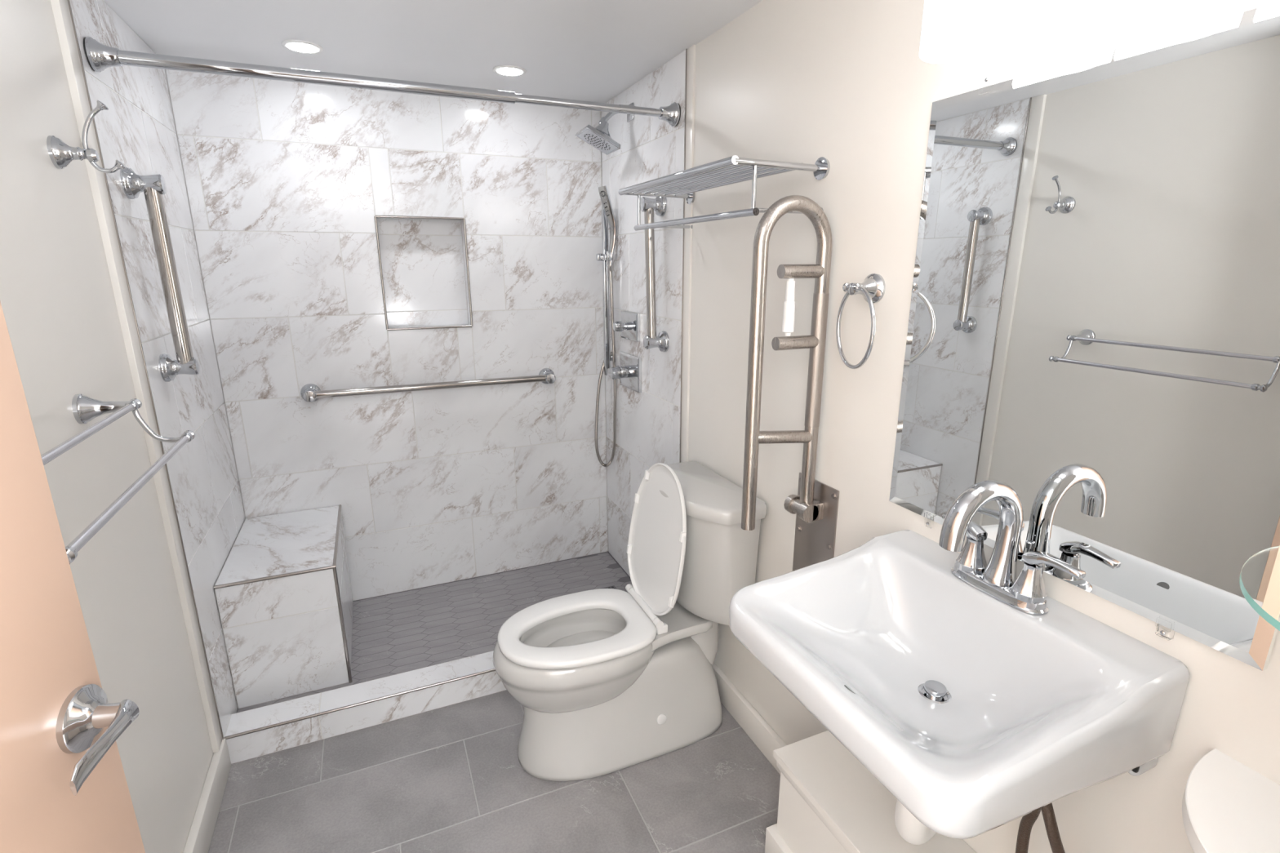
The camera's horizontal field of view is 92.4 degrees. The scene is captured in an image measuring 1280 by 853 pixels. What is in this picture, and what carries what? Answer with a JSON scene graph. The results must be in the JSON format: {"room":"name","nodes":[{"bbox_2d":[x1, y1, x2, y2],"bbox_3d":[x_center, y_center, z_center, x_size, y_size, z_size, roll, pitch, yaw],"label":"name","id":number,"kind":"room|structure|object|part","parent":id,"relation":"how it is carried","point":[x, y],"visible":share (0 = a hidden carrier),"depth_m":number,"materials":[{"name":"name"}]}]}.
{"room":"bathroom","nodes":[
{"label":"bathroom","id":0,"kind":"room"},
{"bbox_2d":[0,0,245,852],"bbox_3d":[-0.549,0.475,-0.093,0.122,2.160,5.300,-6,16,-23],"label":"wall","id":1,"kind":"structure","parent":0,"point":[82,300],"depth_m":1.41,"materials":[{"name":"beige paint"}]},
{"bbox_2d":[0,301,145,852],"bbox_3d":[-0.518,0.369,0.324,0.092,2.028,0.784,-3,15,-11],"label":"door","id":2,"kind":"structure","parent":1,"relation":"in","point":[64,787],"depth_m":0.61,"materials":[{"name":"orange paint"}]},
{"bbox_3d":[-0.572,0.309,0.656,0.046,0.067,0.067,-3,15,-11],"label":"handle","id":3,"kind":"part","parent":2,"relation":"part of","materials":[{"name":"silver metal"}]},
{"bbox_3d":[-0.536,0.317,0.620,0.021,0.027,0.111,-5,16,-19],"label":"lever","id":4,"kind":"part","parent":2,"relation":"part of","materials":[{"name":"silver metal"}]},
{"bbox_2d":[46,99,126,173],"bbox_3d":[-1.124,-0.590,1.246,0.112,0.138,0.062,-6,16,-23],"label":"robe hook","id":5,"kind":"object","parent":1,"relation":"attached to","point":[60,153],"visible":1,"depth_m":1.24,"materials":[{"name":"silver metal"}]},
{"bbox_3d":[-1.107,-0.608,1.249,0.055,0.104,0.021,-6,16,-23],"label":"arm","id":6,"kind":"part","parent":5,"relation":"part of","materials":[{"name":"silver metal"}]},
{"bbox_3d":[-1.101,-0.543,1.269,0.061,0.035,0.021,-6,16,-23],"label":"arm","id":7,"kind":"part","parent":5,"relation":"part of","materials":[{"name":"silver metal"}]},
{"bbox_2d":[40,393,195,564],"bbox_3d":[-0.908,0.055,0.989,0.177,0.117,0.664,-6,16,-23],"label":"towel bar","id":8,"kind":"object","parent":1,"relation":"attached to","point":[86,409],"visible":0.78,"depth_m":1.10,"materials":[{"name":"silver metal"}]},
{"bbox_3d":[-0.910,0.027,0.981,0.014,0.014,0.596,-6,16,-23],"label":"rail","id":9,"kind":"part","parent":8,"relation":"part of","materials":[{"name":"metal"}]},
{"bbox_3d":[-1.068,-0.039,1.233,0.090,0.060,0.060,-6,16,-23],"label":"post","id":10,"kind":"part","parent":8,"relation":"part of","materials":[{"name":"silver metal"}]},
{"bbox_3d":[-0.837,0.092,1.031,0.014,0.014,0.596,-6,16,-23],"label":"rail","id":11,"kind":"part","parent":8,"relation":"part of","materials":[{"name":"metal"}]},
{"bbox_3d":[-0.996,-0.006,1.274,0.086,0.086,0.010,-6,16,-23],"label":"curved arm","id":12,"kind":"part","parent":8,"relation":"part of","materials":[{"name":"silver metal"}]},
{"bbox_3d":[-1.245,-0.034,1.574,0.008,2.022,0.005,-6,16,-23],"label":"edge trim","id":13,"kind":"part","parent":1,"relation":"part of","materials":[{"name":"tile"}]},
{"bbox_2d":[120,166,199,382],"bbox_3d":[-1.264,-0.393,1.632,0.081,0.550,0.079,-6,16,-23],"label":"grab bar","id":14,"kind":"object","parent":1,"relation":"attached to","point":[153,186],"visible":1,"depth_m":1.62,"materials":[{"name":"silver metal"}]},
{"bbox_3d":[-1.264,-0.621,1.571,0.081,0.077,0.077,-6,16,-23],"label":"post","id":15,"kind":"part","parent":14,"relation":"part of","materials":[{"name":"silver metal"}]},
{"bbox_3d":[-1.264,-0.164,1.694,0.081,0.077,0.077,-6,16,-23],"label":"post","id":16,"kind":"part","parent":14,"relation":"part of","materials":[{"name":"silver metal"}]},
{"bbox_2d":[182,738,231,852],"bbox_3d":[-0.870,1.199,1.007,0.022,0.100,1.888,-6,16,-23],"label":"baseboard","id":17,"kind":"structure","parent":1,"relation":"attached to","point":[203,824],"depth_m":1.65,"materials":[{"name":"beige paint"}]},
{"bbox_2d":[83,36,680,126],"bbox_3d":[-0.577,-0.939,1.711,1.514,0.071,0.071,-6,16,-23],"label":"shower curtain rod","id":18,"kind":"object","parent":1,"relation":"attached to","point":[100,56],"visible":1,"depth_m":1.61,"materials":[{"name":"silver metal"}]},
{"bbox_2d":[164,69,608,600],"bbox_3d":[-0.879,-0.241,2.624,1.720,2.160,0.126,-6,16,-23],"label":"wall","id":19,"kind":"structure","parent":0,"point":[346,237],"depth_m":2.50,"materials":[{"name":"tile"}]},
{"bbox_2d":[300,368,555,402],"bbox_3d":[-0.839,-0.171,2.550,1.016,0.074,0.081,-6,16,-23],"label":"grab bar","id":20,"kind":"object","parent":19,"relation":"attached to","point":[309,393],"visible":1,"depth_m":2.50,"materials":[{"name":"silver metal"}]},
{"bbox_3d":[-1.271,-0.123,2.368,0.072,0.072,0.081,-6,16,-23],"label":"post","id":21,"kind":"part","parent":20,"relation":"part of","materials":[{"name":"silver metal"}]},
{"bbox_3d":[-0.406,-0.219,2.732,0.072,0.072,0.081,-6,16,-23],"label":"post","id":22,"kind":"part","parent":20,"relation":"part of","materials":[{"name":"silver metal"}]},
{"bbox_2d":[103,0,762,102],"bbox_3d":[0.180,-0.717,-0.010,1.770,0.100,5.420,-6,16,-23],"label":"ceiling","id":23,"kind":"structure","parent":0,"point":[593,51],"depth_m":1.77,"materials":[{"name":"white paint"}]},
{"bbox_2d":[281,39,323,53],"bbox_3d":[-1.028,-1.156,1.871,0.112,0.006,0.112,-6,16,-23],"label":"recessed light","id":24,"kind":"object","parent":23,"relation":"in","point":[298,46],"visible":1,"depth_m":1.86,"materials":[{"name":"white plastic"}]},
{"bbox_2d":[493,65,525,75],"bbox_3d":[-0.447,-1.220,2.107,0.112,0.006,0.112,-6,16,-23],"label":"recessed light","id":25,"kind":"object","parent":23,"relation":"in","point":[505,70],"visible":1,"depth_m":2.09,"materials":[{"name":"white plastic"}]},
{"bbox_2d":[236,551,632,713],"bbox_3d":[-0.723,0.819,2.532,1.555,0.063,0.692,-6,16,-23],"label":"floor","id":26,"kind":"structure","parent":0,"point":[398,633],"depth_m":2.57,"materials":[{"name":"grey tile"}]},
{"bbox_2d":[213,504,352,708],"bbox_3d":[-1.275,0.625,2.276,0.340,0.449,0.584,-6,16,-23],"label":"shower bench","id":27,"kind":"object","parent":26,"relation":"on","point":[283,591],"visible":1,"depth_m":2.04,"materials":[{"name":"tile"}]},
{"bbox_3d":[-1.279,0.411,2.221,0.335,0.001,0.577,-6,16,-23],"label":"seat","id":28,"kind":"part","parent":27,"relation":"part of","materials":[{"name":"stone"}]},
{"bbox_2d":[601,585,617,589],"bbox_3d":[-0.140,0.735,2.725,0.090,0.002,0.090,-6,16,-23],"label":"floor drain","id":29,"kind":"object","parent":26,"relation":"on","point":[613,586],"visible":0.15,"depth_m":2.77,"materials":[{"name":"grey metal"}]},
{"bbox_2d":[208,689,780,852],"bbox_3d":[0.189,1.413,0.542,1.770,0.080,5.400,-6,16,-23],"label":"floor","id":30,"kind":"structure","parent":0,"point":[450,779],"depth_m":1.75,"materials":[{"name":"grey tile"}]},
{"bbox_2d":[224,650,506,764],"bbox_3d":[-0.571,0.887,2.188,1.515,0.100,0.114,-6,16,-23],"label":"shower curb","id":31,"kind":"object","parent":30,"relation":"on","point":[251,734],"visible":0.58,"depth_m":2.01,"materials":[{"name":"tile"}]},
{"bbox_2d":[493,461,766,781],"bbox_3d":[-0.071,0.560,1.884,0.760,0.885,0.451,-6,16,-23],"label":"toilet","id":32,"kind":"object","parent":30,"relation":"on","point":[605,681],"visible":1,"depth_m":1.82,"materials":[{"name":"white ceramic"}]},
{"bbox_3d":[-0.189,0.736,1.877,0.503,0.249,0.357,-6,16,-23],"label":"bowl","id":33,"kind":"part","parent":32,"relation":"part of","materials":[{"name":"white ceramic"}]},
{"bbox_3d":[-0.191,0.601,1.840,0.462,0.022,0.360,-6,16,-23],"label":"seat","id":34,"kind":"part","parent":32,"relation":"part of","materials":[{"name":"white plastic"}]},
{"bbox_3d":[0.050,0.337,1.880,0.086,0.452,0.360,-6,16,-23],"label":"lid","id":35,"kind":"part","parent":32,"relation":"part of","materials":[{"name":"white plastic"}]},
{"bbox_3d":[0.174,0.201,1.899,0.224,0.044,0.451,-6,16,-23],"label":"tank lid","id":36,"kind":"part","parent":32,"relation":"part of","materials":[{"name":"white ceramic"}]},
{"bbox_3d":[0.180,0.391,1.952,0.203,0.368,0.418,-6,16,-23],"label":"tank","id":37,"kind":"part","parent":32,"relation":"part of","materials":[{"name":"white ceramic"}]},
{"bbox_2d":[764,730,976,852],"bbox_3d":[0.567,1.018,1.224,0.217,0.335,0.766,-6,16,-23],"label":"storage cabinet","id":38,"kind":"object","parent":30,"relation":"on","point":[829,802],"visible":0.72,"depth_m":1.38,"materials":[{"name":"beige paint"}]},
{"bbox_3d":[0.567,1.131,1.254,0.217,0.100,0.766,-6,16,-23],"label":"molding","id":39,"kind":"part","parent":38,"relation":"part of","materials":[{"name":"beige paint"}]},
{"bbox_3d":[0.572,0.886,1.191,0.206,0.026,0.746,-6,16,-23],"label":"lid molding","id":40,"kind":"part","parent":38,"relation":"part of","materials":[{"name":"beige paint"}]},
{"bbox_2d":[600,0,1279,852],"bbox_3d":[0.952,0.305,0.539,0.130,2.160,5.300,-6,16,-23],"label":"wall","id":41,"kind":"structure","parent":0,"point":[846,83],"depth_m":1.45,"materials":[{"name":"beige paint"}]},
{"bbox_2d":[574,102,634,155],"bbox_3d":[-0.121,-1.114,2.278,0.208,0.174,0.143,-6,16,-23],"label":"shower","id":42,"kind":"object","parent":41,"relation":"attached to","point":[599,137],"visible":0.86,"depth_m":2.26,"materials":[{"name":"silver metal"}]},
{"bbox_3d":[-0.091,-1.153,2.293,0.133,0.074,0.029,-6,16,-23],"label":"arm","id":43,"kind":"part","parent":42,"relation":"part of","materials":[{"name":"silver metal"}]},
{"bbox_3d":[-0.036,-1.184,2.315,0.007,0.058,0.058,-6,16,-23],"label":"wall plate","id":44,"kind":"part","parent":42,"relation":"part of","materials":[{"name":"silver metal"}]},
{"bbox_2d":[595,208,613,375],"bbox_3d":[-0.142,-0.568,2.652,0.070,0.705,0.086,-6,16,-23],"label":"slide bar","id":45,"kind":"object","parent":41,"relation":"attached to","point":[606,255],"visible":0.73,"depth_m":2.65,"materials":[{"name":"silver metal"}]},
{"bbox_3d":[-0.148,-0.573,2.669,0.022,0.705,0.026,-6,16,-23],"label":"rail","id":46,"kind":"part","parent":45,"relation":"part of","materials":[{"name":"silver metal"}]},
{"bbox_2d":[594,185,616,466],"bbox_3d":[-0.147,-0.395,2.680,0.093,1.222,0.120,-6,16,-23],"label":"shower","id":47,"kind":"object","parent":41,"relation":"attached to","point":[603,193],"visible":0.99,"depth_m":2.66,"materials":[{"name":"silver metal"}]},
{"bbox_3d":[-0.131,-0.827,2.536,0.043,0.313,0.078,13,20,42],"label":"handle","id":48,"kind":"part","parent":47,"relation":"part of","materials":[{"name":"silver metal"}]},
{"bbox_2d":[607,351,641,392],"bbox_3d":[-0.078,-0.226,2.558,0.095,0.142,0.209,-6,16,-23],"label":"shower valve","id":49,"kind":"object","parent":41,"relation":"attached to","point":[628,371],"visible":1,"depth_m":2.54,"materials":[{"name":"silver metal"}]},
{"bbox_3d":[-0.115,-0.221,2.565,0.026,0.038,0.064,-6,16,-23],"label":"lever","id":50,"kind":"part","parent":49,"relation":"part of","materials":[{"name":"silver metal"}]},
{"bbox_3d":[-0.103,-0.223,2.547,0.039,0.056,0.056,-6,16,-23],"label":"knob","id":51,"kind":"part","parent":49,"relation":"part of","materials":[{"name":"silver metal"}]},
{"bbox_3d":[-0.066,-0.228,2.563,0.042,0.051,0.051,-6,16,-23],"label":"stem","id":52,"kind":"part","parent":49,"relation":"part of","materials":[{"name":"silver metal"}]},
{"bbox_2d":[613,311,639,342],"bbox_3d":[-0.069,-0.410,2.511,0.078,0.111,0.175,-6,16,-23],"label":"shower valve","id":53,"kind":"object","parent":41,"relation":"attached to","point":[628,326],"visible":1,"depth_m":2.49,"materials":[{"name":"silver metal"}]},
{"bbox_3d":[-0.088,-0.408,2.503,0.038,0.043,0.043,-6,16,-23],"label":"knob","id":54,"kind":"part","parent":53,"relation":"part of","materials":[{"name":"silver metal"}]},
{"bbox_3d":[-0.059,-0.411,2.515,0.028,0.034,0.034,-6,16,-23],"label":"stem","id":55,"kind":"part","parent":53,"relation":"part of","materials":[{"name":"silver metal"}]},
{"bbox_2d":[640,196,669,351],"bbox_3d":[0.048,-0.542,2.192,0.081,0.553,0.107,-6,16,-23],"label":"grab bar","id":56,"kind":"object","parent":41,"relation":"attached to","point":[659,204],"visible":0.89,"depth_m":2.17,"materials":[{"name":"silver metal"}]},
{"bbox_3d":[0.041,-0.775,2.145,0.081,0.077,0.077,-6,16,-23],"label":"post","id":57,"kind":"part","parent":56,"relation":"part of","materials":[{"name":"silver metal"}]},
{"bbox_3d":[0.054,-0.308,2.240,0.081,0.077,0.077,-6,16,-23],"label":"post","id":58,"kind":"part","parent":56,"relation":"part of","materials":[{"name":"silver metal"}]},
{"bbox_3d":[0.148,-0.192,2.160,0.008,2.022,0.005,-6,16,-23],"label":"edge trim","id":59,"kind":"part","parent":41,"relation":"part of","materials":[{"name":"tile"}]},
{"bbox_2d":[618,155,830,231],"bbox_3d":[0.180,-0.615,1.661,0.250,0.133,0.689,-6,16,-23],"label":"towel shelf","id":60,"kind":"object","parent":41,"relation":"attached to","point":[731,170],"visible":0.91,"depth_m":1.52,"materials":[{"name":"silver metal"}]},
{"bbox_3d":[-0.003,-0.677,1.923,0.009,0.096,0.010,-6,16,-23],"label":"drop rod","id":61,"kind":"part","parent":60,"relation":"part of","materials":[{"name":"silver metal"}]},
{"bbox_3d":[0.057,-0.732,1.936,0.241,0.018,0.015,-6,16,-23],"label":"arm","id":62,"kind":"part","parent":60,"relation":"part of","materials":[{"name":"silver metal"}]},
{"bbox_3d":[0.082,-0.643,1.970,0.186,0.020,0.020,-6,16,-23],"label":"arm","id":63,"kind":"part","parent":60,"relation":"part of","materials":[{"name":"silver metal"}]},
{"bbox_3d":[0.073,-0.648,1.607,0.018,0.018,0.658,-6,16,-23],"label":"rail","id":64,"kind":"part","parent":60,"relation":"part of","materials":[{"name":"silver metal"}]},
{"bbox_3d":[0.107,-0.650,1.619,0.012,0.012,0.640,-6,16,-23],"label":"slat rod","id":65,"kind":"part","parent":60,"relation":"part of","materials":[{"name":"silver metal"}]},
{"bbox_3d":[0.122,-0.553,1.653,0.017,0.017,0.672,-6,16,-23],"label":"hanging rail","id":66,"kind":"part","parent":60,"relation":"part of","materials":[{"name":"silver metal"}]},
{"bbox_3d":[0.140,-0.654,1.633,0.012,0.012,0.640,-6,16,-23],"label":"slat rod","id":67,"kind":"part","parent":60,"relation":"part of","materials":[{"name":"silver metal"}]},
{"bbox_3d":[0.173,-0.658,1.647,0.012,0.012,0.640,-6,16,-23],"label":"slat rod","id":68,"kind":"part","parent":60,"relation":"part of","materials":[{"name":"silver metal"}]},
{"bbox_3d":[0.206,-0.661,1.661,0.012,0.012,0.640,-6,16,-23],"label":"slat rod","id":69,"kind":"part","parent":60,"relation":"part of","materials":[{"name":"silver metal"}]},
{"bbox_3d":[0.239,-0.665,1.674,0.012,0.012,0.640,-6,16,-23],"label":"slat rod","id":70,"kind":"part","parent":60,"relation":"part of","materials":[{"name":"silver metal"}]},
{"bbox_3d":[0.252,-0.528,1.355,0.009,0.096,0.010,-6,16,-23],"label":"drop rod","id":71,"kind":"part","parent":60,"relation":"part of","materials":[{"name":"silver metal"}]},
{"bbox_3d":[0.312,-0.583,1.368,0.241,0.018,0.015,-6,16,-23],"label":"arm","id":72,"kind":"part","parent":60,"relation":"part of","materials":[{"name":"silver metal"}]},
{"bbox_3d":[0.338,-0.493,1.403,0.186,0.020,0.020,-6,16,-23],"label":"arm","id":73,"kind":"part","parent":60,"relation":"part of","materials":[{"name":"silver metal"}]},
{"bbox_2d":[711,662,786,774],"bbox_3d":[0.329,0.929,2.023,0.020,0.100,0.917,-6,16,-23],"label":"baseboard","id":74,"kind":"structure","parent":41,"relation":"attached to","point":[765,738],"depth_m":1.96,"materials":[{"name":"beige paint"}]},
{"bbox_2d":[741,195,839,571],"bbox_3d":[0.348,-0.023,1.456,0.224,0.989,0.151,-6,16,-23],"label":"grab rail","id":75,"kind":"object","parent":41,"relation":"attached to","point":[815,504],"visible":0.94,"depth_m":1.42,"materials":[{"name":"silver metal"}]},
{"bbox_2d":[782,278,795,336],"bbox_3d":[0.337,-0.268,1.385,0.027,0.128,0.027,-6,16,-23],"label":"roller","id":76,"kind":"object","parent":75,"relation":"on","point":[788,314],"visible":1,"depth_m":1.38,"materials":[{"name":"white plastic"}]},
{"bbox_3d":[0.449,0.291,1.584,0.005,0.317,0.151,-6,16,-23],"label":"wall plate","id":77,"kind":"part","parent":75,"relation":"part of","materials":[{"name":"silver metal"}]},
{"bbox_2d":[835,273,885,368],"bbox_3d":[0.475,-0.220,1.292,0.078,0.196,0.172,-3,15,-12],"label":"towel ring","id":78,"kind":"object","parent":41,"relation":"attached to","point":[873,288],"visible":1,"depth_m":1.29,"materials":[{"name":"silver metal"}]},
{"bbox_3d":[0.469,-0.291,1.297,0.070,0.062,0.062,-6,16,-23],"label":"post","id":79,"kind":"part","parent":78,"relation":"part of","materials":[{"name":"silver metal"}]},
{"bbox_2d":[728,529,1189,839],"bbox_3d":[0.457,0.385,1.011,0.452,0.183,0.514,-6,16,-23],"label":"sink","id":80,"kind":"object","parent":41,"relation":"attached to","point":[1042,710],"visible":0.99,"depth_m":0.94,"materials":[{"name":"white ceramic"}]},
{"bbox_2d":[894,800,936,844],"bbox_3d":[0.559,0.616,1.138,0.229,0.337,0.082,-11,18,-35],"label":"trap cover","id":81,"kind":"object","parent":80,"relation":"attached to","point":[909,828],"visible":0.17,"depth_m":1.11,"materials":[{"name":"white plastic"}]},
{"bbox_2d":[917,680,951,703],"bbox_3d":[0.495,0.445,1.032,0.052,0.021,0.052,-6,16,-23],"label":"stopper","id":82,"kind":"object","parent":80,"relation":"in","point":[935,691],"visible":1,"depth_m":1.02,"materials":[{"name":"silver metal"}]},
{"bbox_2d":[938,480,1085,615],"bbox_3d":[0.561,0.186,1.006,0.178,0.205,0.250,-6,16,-23],"label":"sink faucet","id":83,"kind":"object","parent":80,"relation":"on","point":[997,579],"visible":1,"depth_m":0.99,"materials":[{"name":"silver metal"}]},
{"bbox_3d":[0.581,0.177,1.105,0.026,0.024,0.085,-5,15,-17],"label":"lever","id":84,"kind":"part","parent":83,"relation":"part of","materials":[{"name":"silver metal"}]},
{"bbox_3d":[0.590,0.224,1.089,0.048,0.057,0.048,14,20,42],"label":"handle","id":85,"kind":"part","parent":83,"relation":"part of","materials":[{"name":"silver metal"}]},
{"bbox_3d":[0.559,0.178,1.002,0.172,0.189,0.050,-6,16,-23],"label":"spout","id":86,"kind":"part","parent":83,"relation":"part of","materials":[{"name":"silver metal"}]},
{"bbox_3d":[0.612,0.271,1.050,0.057,0.018,0.168,-6,16,-23],"label":"plate","id":87,"kind":"part","parent":83,"relation":"part of","materials":[{"name":"silver metal"}]},
{"bbox_3d":[0.633,0.249,0.995,0.048,0.057,0.048,0,15,-1],"label":"handle","id":88,"kind":"part","parent":83,"relation":"part of","materials":[{"name":"silver metal"}]},
{"bbox_3d":[0.644,0.216,0.958,0.026,0.024,0.086,-6,16,-23],"label":"lever","id":89,"kind":"part","parent":83,"relation":"part of","materials":[{"name":"silver metal"}]},
{"bbox_2d":[1015,808,1040,852],"bbox_3d":[0.681,0.650,1.031,0.097,0.356,0.065,1,15,3],"label":"supply hose","id":90,"kind":"object","parent":41,"relation":"attached to","point":[1027,822],"visible":0.3,"depth_m":1.02,"materials":[{"name":"silver metal"}]},
{"bbox_2d":[919,0,1139,64],"bbox_3d":[0.587,-0.640,0.780,0.178,0.204,0.480,-6,16,-23],"label":"vanity light","id":91,"kind":"object","parent":41,"relation":"attached to","point":[953,31],"visible":1,"depth_m":0.88,"materials":[{"name":"white glass"}]},
{"bbox_2d":[924,35,1011,56],"bbox_3d":[0.501,-0.588,0.941,0.125,0.002,0.125,-10,18,-33],"label":"diffuser","id":92,"kind":"object","parent":91,"relation":"attached to","point":[934,46],"depth_m":0.95,"materials":[{"name":"white"}]},
{"bbox_3d":[0.500,-0.651,0.924,0.132,0.152,0.132,-6,16,-23],"label":"lamp shade","id":93,"kind":"part","parent":91,"relation":"part of","materials":[{"name":"white glass"}]},
{"bbox_2d":[1023,0,1128,20],"bbox_3d":[0.567,-0.550,0.794,0.125,0.002,0.125,-8,17,-26],"label":"diffuser","id":94,"kind":"object","parent":91,"relation":"attached to","point":[1033,10],"depth_m":0.81,"materials":[{"name":"white"}]},
{"bbox_3d":[0.566,-0.612,0.778,0.132,0.152,0.132,-6,16,-23],"label":"lamp shade","id":95,"kind":"part","parent":91,"relation":"part of","materials":[{"name":"white glass"}]},
{"bbox_2d":[1040,803,1065,852],"bbox_3d":[0.668,0.650,1.005,0.124,0.348,0.176,-6,16,-23],"label":"supply hose","id":96,"kind":"object","parent":41,"relation":"attached to","point":[1048,814],"visible":0.41,"depth_m":0.94,"materials":[{"name":"silver metal"}]},
{"bbox_2d":[888,0,1279,671],"bbox_3d":[0.660,-0.144,0.950,0.016,0.819,0.625,-6,16,-23],"label":"wall mirror","id":97,"kind":"object","parent":41,"relation":"attached to","point":[1093,334],"visible":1,"depth_m":0.88,"materials":[{"name":"silver mirror"}]},
{"bbox_2d":[1182,748,1279,852],"bbox_3d":[0.745,0.499,0.652,0.225,0.023,0.326,-6,16,-23],"label":"shelf","id":98,"kind":"object","parent":41,"relation":"attached to","point":[1228,806],"visible":1,"depth_m":0.74,"materials":[{"name":"laminate"}]},
{"bbox_2d":[1239,549,1279,631],"bbox_3d":[0.740,0.204,0.572,0.234,0.028,0.326,-6,16,-23],"label":"glass shelf","id":99,"kind":"object","parent":41,"relation":"attached to","point":[1260,576],"visible":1,"depth_m":0.67,"materials":[{"name":"clear glass"}]}
]}

